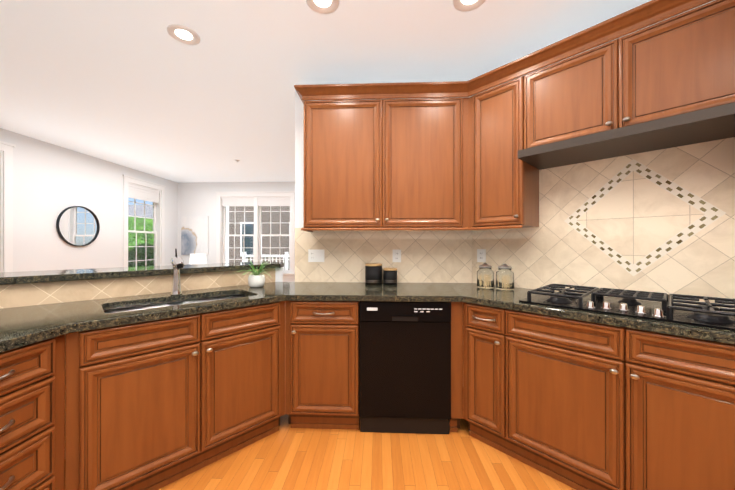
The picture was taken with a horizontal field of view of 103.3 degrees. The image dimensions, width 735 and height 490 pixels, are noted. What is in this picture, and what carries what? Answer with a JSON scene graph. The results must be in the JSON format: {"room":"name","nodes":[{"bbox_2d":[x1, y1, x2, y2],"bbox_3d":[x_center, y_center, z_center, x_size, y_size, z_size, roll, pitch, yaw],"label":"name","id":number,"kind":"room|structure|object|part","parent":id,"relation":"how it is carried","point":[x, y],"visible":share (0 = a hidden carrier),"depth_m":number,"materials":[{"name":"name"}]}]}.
{"room":"kitchen","nodes":[
{"label":"kitchen","id":0,"kind":"room"},
{"bbox_2d":[0,128,177,271],"bbox_3d":[-4.702,-0.093,1.478,0.140,2.700,10.860,0,0,2],"label":"wall","id":1,"kind":"structure","parent":0,"point":[51,182],"depth_m":4.33,"materials":[{"name":"paint"}]},
{"bbox_2d":[0,141,15,271],"bbox_3d":[-4.606,-0.262,3.210,0.190,2.025,1.040,0,0,2],"label":"window","id":2,"kind":"structure","parent":1,"relation":"in","point":[6,206],"depth_m":3.64,"materials":[{"name":"glass"},{"name":"wood"}]},
{"bbox_2d":[56,206,99,245],"bbox_3d":[-4.490,-0.278,4.532,0.030,0.630,0.630,0,0,2],"label":"round mirror","id":3,"kind":"object","parent":1,"relation":"attached to","point":[77,225],"visible":1,"depth_m":4.50,"materials":[{"name":"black metal"}]},
{"bbox_2d":[122,174,165,266],"bbox_3d":[-4.499,-0.258,5.828,0.190,2.025,1.040,0,0,2],"label":"window","id":4,"kind":"structure","parent":1,"relation":"in","point":[134,188],"depth_m":5.94,"materials":[{"name":"white wood"}]},
{"bbox_3d":[-4.553,-0.246,5.830,0.034,1.700,0.710,0,0,2],"label":"left window glass pane","id":5,"kind":"part","parent":4,"relation":"part of","materials":[{"name":"clear glass"}]},
{"bbox_2d":[128,184,158,202],"bbox_3d":[-4.490,-1.006,5.829,0.048,0.260,0.780,0,0,2],"label":"shade","id":6,"kind":"object","parent":4,"relation":"attached to","point":[135,191],"depth_m":5.81,"materials":[{"name":"white fabric"}]},
{"bbox_2d":[178,181,294,281],"bbox_3d":[0.463,-0.084,6.631,9.760,2.700,0.140,0,0,2],"label":"wall","id":7,"kind":"structure","parent":0,"point":[197,198],"depth_m":6.73,"materials":[{"name":"paint"}]},
{"bbox_2d":[181,216,208,254],"bbox_3d":[-3.993,-0.201,6.725,0.625,0.897,0.033,0,0,2],"label":"picture","id":8,"kind":"object","parent":7,"relation":"attached to","point":[194,234],"visible":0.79,"depth_m":6.71},
{"bbox_2d":[215,191,294,277],"bbox_3d":[-2.571,-0.217,6.730,1.860,1.985,0.190,0,0,2],"label":"window","id":9,"kind":"structure","parent":7,"relation":"in","point":[257,200],"depth_m":6.70,"materials":[{"name":"glass"},{"name":"wood"}]},
{"bbox_2d":[222,197,289,206],"bbox_3d":[-2.571,-0.974,6.723,1.600,0.200,0.048,0,0,2],"label":"shade","id":10,"kind":"object","parent":9,"relation":"attached to","point":[226,201],"depth_m":6.70,"materials":[{"name":"white fabric"}]},
{"bbox_3d":[-2.569,-0.204,6.784,1.530,1.660,0.034,0,0,2],"label":"far window glass pane","id":11,"kind":"part","parent":9,"relation":"part of","materials":[{"name":"clear glass"}]},
{"bbox_2d":[275,267,282,281],"bbox_3d":[-1.920,0.735,1.631,3.094,1.045,0.120,0,0,-45],"label":"wall","id":12,"kind":"structure","parent":0,"point":[278,274],"depth_m":2.66,"materials":[{"name":"paint"}]},
{"bbox_2d":[0,268,274,308],"bbox_3d":[-1.901,0.280,1.556,3.014,0.135,0.012,0,0,-45],"label":"wall tile","id":13,"kind":"structure","parent":12,"relation":"attached to","point":[24,294],"depth_m":1.83,"materials":[{"name":"beige tile"}]},
{"bbox_2d":[0,261,283,284],"bbox_3d":[-2.001,0.192,1.706,3.184,0.039,0.435,0,0,-45],"label":"bar","id":14,"kind":"object","parent":12,"relation":"on","point":[7,278],"visible":0.92,"depth_m":1.90,"materials":[{"name":"stone"}]},
{"bbox_2d":[0,0,650,181],"bbox_3d":[-0.592,-1.492,2.133,11.500,0.100,12.500,0,0,2],"label":"ceiling","id":15,"kind":"structure","parent":0,"point":[133,84],"depth_m":2.29,"materials":[{"name":"paint"}]},
{"bbox_2d":[167,24,199,44],"bbox_3d":[-1.263,-1.435,2.000,0.196,0.012,0.196,0,0,2],"label":"recessed light","id":16,"kind":"object","parent":15,"relation":"in","point":[183,34],"visible":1,"depth_m":1.99,"materials":[{"name":"white"}]},
{"bbox_2d":[306,0,338,13],"bbox_3d":[-0.266,-1.436,1.717,0.196,0.012,0.196,0,0,2],"label":"recessed light","id":17,"kind":"object","parent":15,"relation":"in","point":[324,6],"visible":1,"depth_m":1.75,"materials":[{"name":"white"}]},
{"bbox_2d":[453,0,485,11],"bbox_3d":[0.600,-1.436,1.697,0.196,0.012,0.196,0,0,2],"label":"recessed light","id":18,"kind":"object","parent":15,"relation":"in","point":[465,5],"visible":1,"depth_m":1.74,"materials":[{"name":"white"}]},
{"bbox_2d":[158,414,575,489],"bbox_3d":[-0.592,1.308,2.128,11.500,0.100,12.500,0,0,2],"label":"floor","id":19,"kind":"structure","parent":0,"point":[286,456],"depth_m":1.65,"materials":[{"name":"brown wood"}]},
{"bbox_2d":[0,282,734,489],"bbox_3d":[-0.166,0.763,0.622,5.580,0.986,3.923,0,0,2],"label":"base cabinet","id":20,"kind":"object","parent":19,"relation":"on","point":[597,389],"visible":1,"depth_m":1.51,"materials":[{"name":"brown wood"}]},
{"bbox_2d":[0,282,734,352],"bbox_3d":[-0.166,0.356,0.623,5.580,0.040,3.923,0,0,2],"label":"countertop","id":21,"kind":"structure","parent":20,"relation":"on","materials":[{"name":"stone"}]},
{"bbox_2d":[104,295,245,312],"bbox_3d":[-1.113,0.484,1.796,0.840,0.210,0.863,0,0,2],"label":"sink basin","id":22,"kind":"object","parent":21,"relation":"in","point":[241,308],"depth_m":1.79,"materials":[{"name":"silver metal"}]},
{"bbox_2d":[171,249,183,294],"bbox_3d":[-1.259,0.184,1.928,0.116,0.306,0.112,0,0,2],"label":"faucet","id":23,"kind":"object","parent":21,"relation":"on","point":[177,262],"visible":0.98,"depth_m":1.93,"materials":[{"name":"silver metal"}]},
{"bbox_2d":[230,255,281,286],"bbox_3d":[-0.831,0.210,2.269,0.417,0.254,0.362,0,0,2],"label":"plant pot","id":24,"kind":"object","parent":21,"relation":"on","point":[256,278],"visible":1,"depth_m":2.26,"materials":[{"name":"white ceramic"}]},
{"bbox_3d":[-0.880,0.291,2.307,0.126,0.094,0.126,0,0,2],"label":"pot","id":25,"kind":"part","parent":24,"relation":"part of","materials":[{"name":"white ceramic"}]},
{"bbox_2d":[365,263,381,284],"bbox_3d":[0.052,0.252,2.454,0.143,0.173,0.143,0,0,2],"label":"canister","id":26,"kind":"object","parent":21,"relation":"on","point":[373,273],"visible":1,"depth_m":2.39,"materials":[{"name":"black"}]},
{"bbox_2d":[383,268,396,284],"bbox_3d":[0.192,0.270,2.448,0.118,0.136,0.118,0,0,2],"label":"canister","id":27,"kind":"object","parent":21,"relation":"on","point":[389,276],"visible":1,"depth_m":2.40,"materials":[{"name":"black"}]},
{"bbox_2d":[477,263,493,288],"bbox_3d":[0.914,0.242,2.254,0.124,0.191,0.124,0,0,2],"label":"jar","id":28,"kind":"object","parent":21,"relation":"on","point":[485,276],"visible":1,"depth_m":2.21,"materials":[{"name":"clear glass"}]},
{"bbox_2d":[496,264,513,289],"bbox_3d":[1.028,0.242,2.176,0.124,0.191,0.124,0,0,2],"label":"jar","id":29,"kind":"object","parent":21,"relation":"on","point":[504,277],"visible":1,"depth_m":2.13,"materials":[{"name":"clear glass"}]},
{"bbox_2d":[519,284,734,330],"bbox_3d":[1.386,0.304,1.552,1.013,0.064,1.009,0,0,2],"label":"cooktop","id":30,"kind":"object","parent":21,"relation":"in","point":[664,313],"depth_m":1.46,"materials":[{"name":"black metal"}]},
{"bbox_2d":[359,301,450,433],"bbox_3d":[0.258,0.821,2.208,0.600,0.876,0.614,0,0,2],"label":"dishwasher","id":31,"kind":"object","parent":20,"relation":"in","point":[405,346],"depth_m":1.91,"materials":[{"name":"black metal"}]},
{"bbox_3d":[-3.721,0.965,6.390,0.500,0.600,0.440,0,0,2],"label":"side table","id":32,"kind":"object","parent":19,"relation":"on","visible":0},
{"bbox_2d":[189,254,206,263],"bbox_3d":[-3.721,0.439,6.391,0.340,0.450,0.340,0,0,2],"label":"table lamp","id":33,"kind":"object","parent":32,"relation":"on","point":[198,258],"visible":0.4,"depth_m":6.26,"materials":[{"name":"white"}]},
{"bbox_2d":[295,80,470,227],"bbox_3d":[0.434,-0.091,2.636,2.170,2.700,0.120,0,0,2],"label":"wall","id":34,"kind":"structure","parent":0,"point":[299,164],"depth_m":2.62,"materials":[{"name":"paint"}]},
{"bbox_2d":[302,84,385,231],"bbox_3d":[-0.189,-0.670,2.422,0.618,1.087,0.328,0,0,2],"label":"upper cabinet","id":35,"kind":"object","parent":34,"relation":"attached to","point":[345,135],"depth_m":2.27,"materials":[{"name":"brown wood"}]},
{"bbox_2d":[295,228,471,282],"bbox_3d":[0.132,0.102,2.582,1.570,0.495,0.012,0,0,2],"label":"wall tile","id":36,"kind":"structure","parent":34,"relation":"attached to","point":[436,256],"depth_m":2.57,"materials":[{"name":"beige tile"}]},
{"bbox_2d":[308,249,323,261],"bbox_3d":[-0.457,0.104,2.592,0.145,0.112,0.016,0,0,2],"label":"electrical outlet","id":37,"kind":"object","parent":36,"relation":"attached to","point":[315,255],"visible":1,"depth_m":2.59,"materials":[{"name":"white plastic"}]},
{"bbox_2d":[393,250,400,261],"bbox_3d":[0.259,0.104,2.567,0.075,0.112,0.008,0,0,2],"label":"electrical outlet","id":38,"kind":"object","parent":36,"relation":"attached to","point":[396,255],"visible":1,"depth_m":2.56,"materials":[{"name":"white plastic"}]},
{"bbox_2d":[386,84,461,229],"bbox_3d":[0.430,-0.670,2.397,0.620,1.087,0.328,0,0,2],"label":"upper cabinet","id":39,"kind":"object","parent":34,"relation":"attached to","point":[431,156],"depth_m":2.24,"materials":[{"name":"brown wood"}]},
{"bbox_2d":[475,0,714,94],"bbox_3d":[2.029,-0.093,1.463,0.120,2.700,3.400,0,0,-43],"label":"wall","id":40,"kind":"structure","parent":0,"point":[604,43],"depth_m":1.88,"materials":[{"name":"paint"}]},
{"bbox_2d":[462,80,469,229],"bbox_3d":[0.882,-0.670,2.374,0.286,1.087,0.337,0,0,2],"label":"upper cabinet","id":41,"kind":"object","parent":40,"relation":"attached to","point":[465,84],"depth_m":2.24,"materials":[{"name":"brown wood"}]},
{"bbox_2d":[470,60,529,227],"bbox_3d":[0.922,-0.673,2.075,0.265,1.083,0.260,0,0,2],"label":"upper cabinet","id":42,"kind":"object","parent":40,"relation":"attached to","point":[499,172],"depth_m":2.06,"materials":[{"name":"brown wood"}]},
{"bbox_2d":[466,156,561,229],"bbox_3d":[1.039,-0.670,2.185,0.472,1.087,0.472,0,0,2],"label":"upper cabinet","id":43,"kind":"object","parent":40,"relation":"attached to","point":[537,163],"depth_m":2.06,"materials":[{"name":"brown wood"}]},
{"bbox_2d":[522,43,553,155],"bbox_3d":[1.210,-0.911,1.768,0.352,0.608,0.346,0,0,2],"label":"upper cabinet","id":44,"kind":"object","parent":40,"relation":"attached to","point":[537,86],"depth_m":1.87,"materials":[{"name":"brown wood"}]},
{"bbox_2d":[472,137,734,308],"bbox_3d":[1.793,-0.172,1.619,0.012,1.040,2.550,0,0,-43],"label":"wall tile","id":45,"kind":"structure","parent":40,"relation":"attached to","point":[554,247],"depth_m":1.84,"materials":[{"name":"beige tile"}]},
{"bbox_2d":[477,249,485,261],"bbox_3d":[0.971,0.099,2.479,0.008,0.112,0.075,0,0,-43],"label":"electrical outlet","id":46,"kind":"object","parent":45,"relation":"attached to","point":[481,255],"visible":1,"depth_m":2.48,"materials":[{"name":"white plastic"}]},
{"bbox_2d":[577,171,703,263],"bbox_3d":[1.629,-0.162,1.780,0.409,0.573,0.402,0,0,2],"label":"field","id":47,"kind":"object","parent":45,"relation":"attached to","point":[633,217],"visible":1,"depth_m":1.77,"materials":[{"name":"beige tile"}]},
{"bbox_2d":[526,0,713,163],"bbox_3d":[1.493,-0.909,1.702,0.904,0.612,0.895,0,0,2],"label":"upper cabinet","id":48,"kind":"object","parent":40,"relation":"attached to","point":[613,98],"depth_m":1.58,"materials":[{"name":"brown wood"}]},
{"bbox_2d":[565,159,725,275],"bbox_3d":[1.628,-0.162,1.780,0.514,0.720,0.505,0,0,2],"label":"wall tile","id":49,"kind":"structure","parent":40,"relation":"attached to","point":[712,213],"depth_m":1.73,"materials":[{"name":"beige tile"}]},
{"bbox_2d":[658,0,734,149],"bbox_3d":[1.880,-0.672,1.062,0.789,1.087,0.791,0,0,2],"label":"upper cabinet","id":50,"kind":"object","parent":40,"relation":"attached to","point":[718,122],"depth_m":1.33,"materials":[{"name":"brown wood"}]},
{"bbox_2d":[682,0,717,103],"bbox_3d":[1.539,-0.911,1.418,0.352,0.608,0.346,0,0,2],"label":"upper cabinet","id":51,"kind":"object","parent":40,"relation":"attached to","point":[699,24],"depth_m":1.38,"materials":[{"name":"brown wood"}]},
{"label":"outside","id":52,"kind":"structure","parent":0,"visible":0},
{"bbox_3d":[0.677,4.379,14.832,120.000,0.200,110.000,0,0,2],"label":"ground","id":53,"kind":"structure","parent":52,"visible":0},
{"bbox_2d":[128,205,152,217],"bbox_3d":[-13.337,0.714,20.914,11.300,7.150,9.800,0,0,2],"label":"house","id":54,"kind":"structure","parent":53,"relation":"on","point":[139,213],"depth_m":20.09,"materials":[{"name":"white"}]},
{"bbox_2d":[128,217,153,266],"bbox_3d":[-8.162,1.627,10.375,4.134,5.288,4.224,0,0,2],"label":"tree","id":55,"kind":"object","parent":53,"relation":"on","point":[139,222],"depth_m":9.08,"materials":[{"name":"green plant"}]},
{"bbox_2d":[225,206,289,269],"bbox_3d":[-1.788,-1.978,18.196,10.000,12.525,10.300,0,0,2],"label":"house","id":56,"kind":"structure","parent":53,"relation":"on","point":[265,228],"depth_m":13.56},
{"bbox_2d":[242,252,288,269],"bbox_3d":[-1.492,2.269,8.459,5.885,4.000,3.320,0,0,2],"label":"railing","id":57,"kind":"object","parent":53,"relation":"on","point":[286,256],"depth_m":10.12,"materials":[{"name":"white wood"}]}
]}

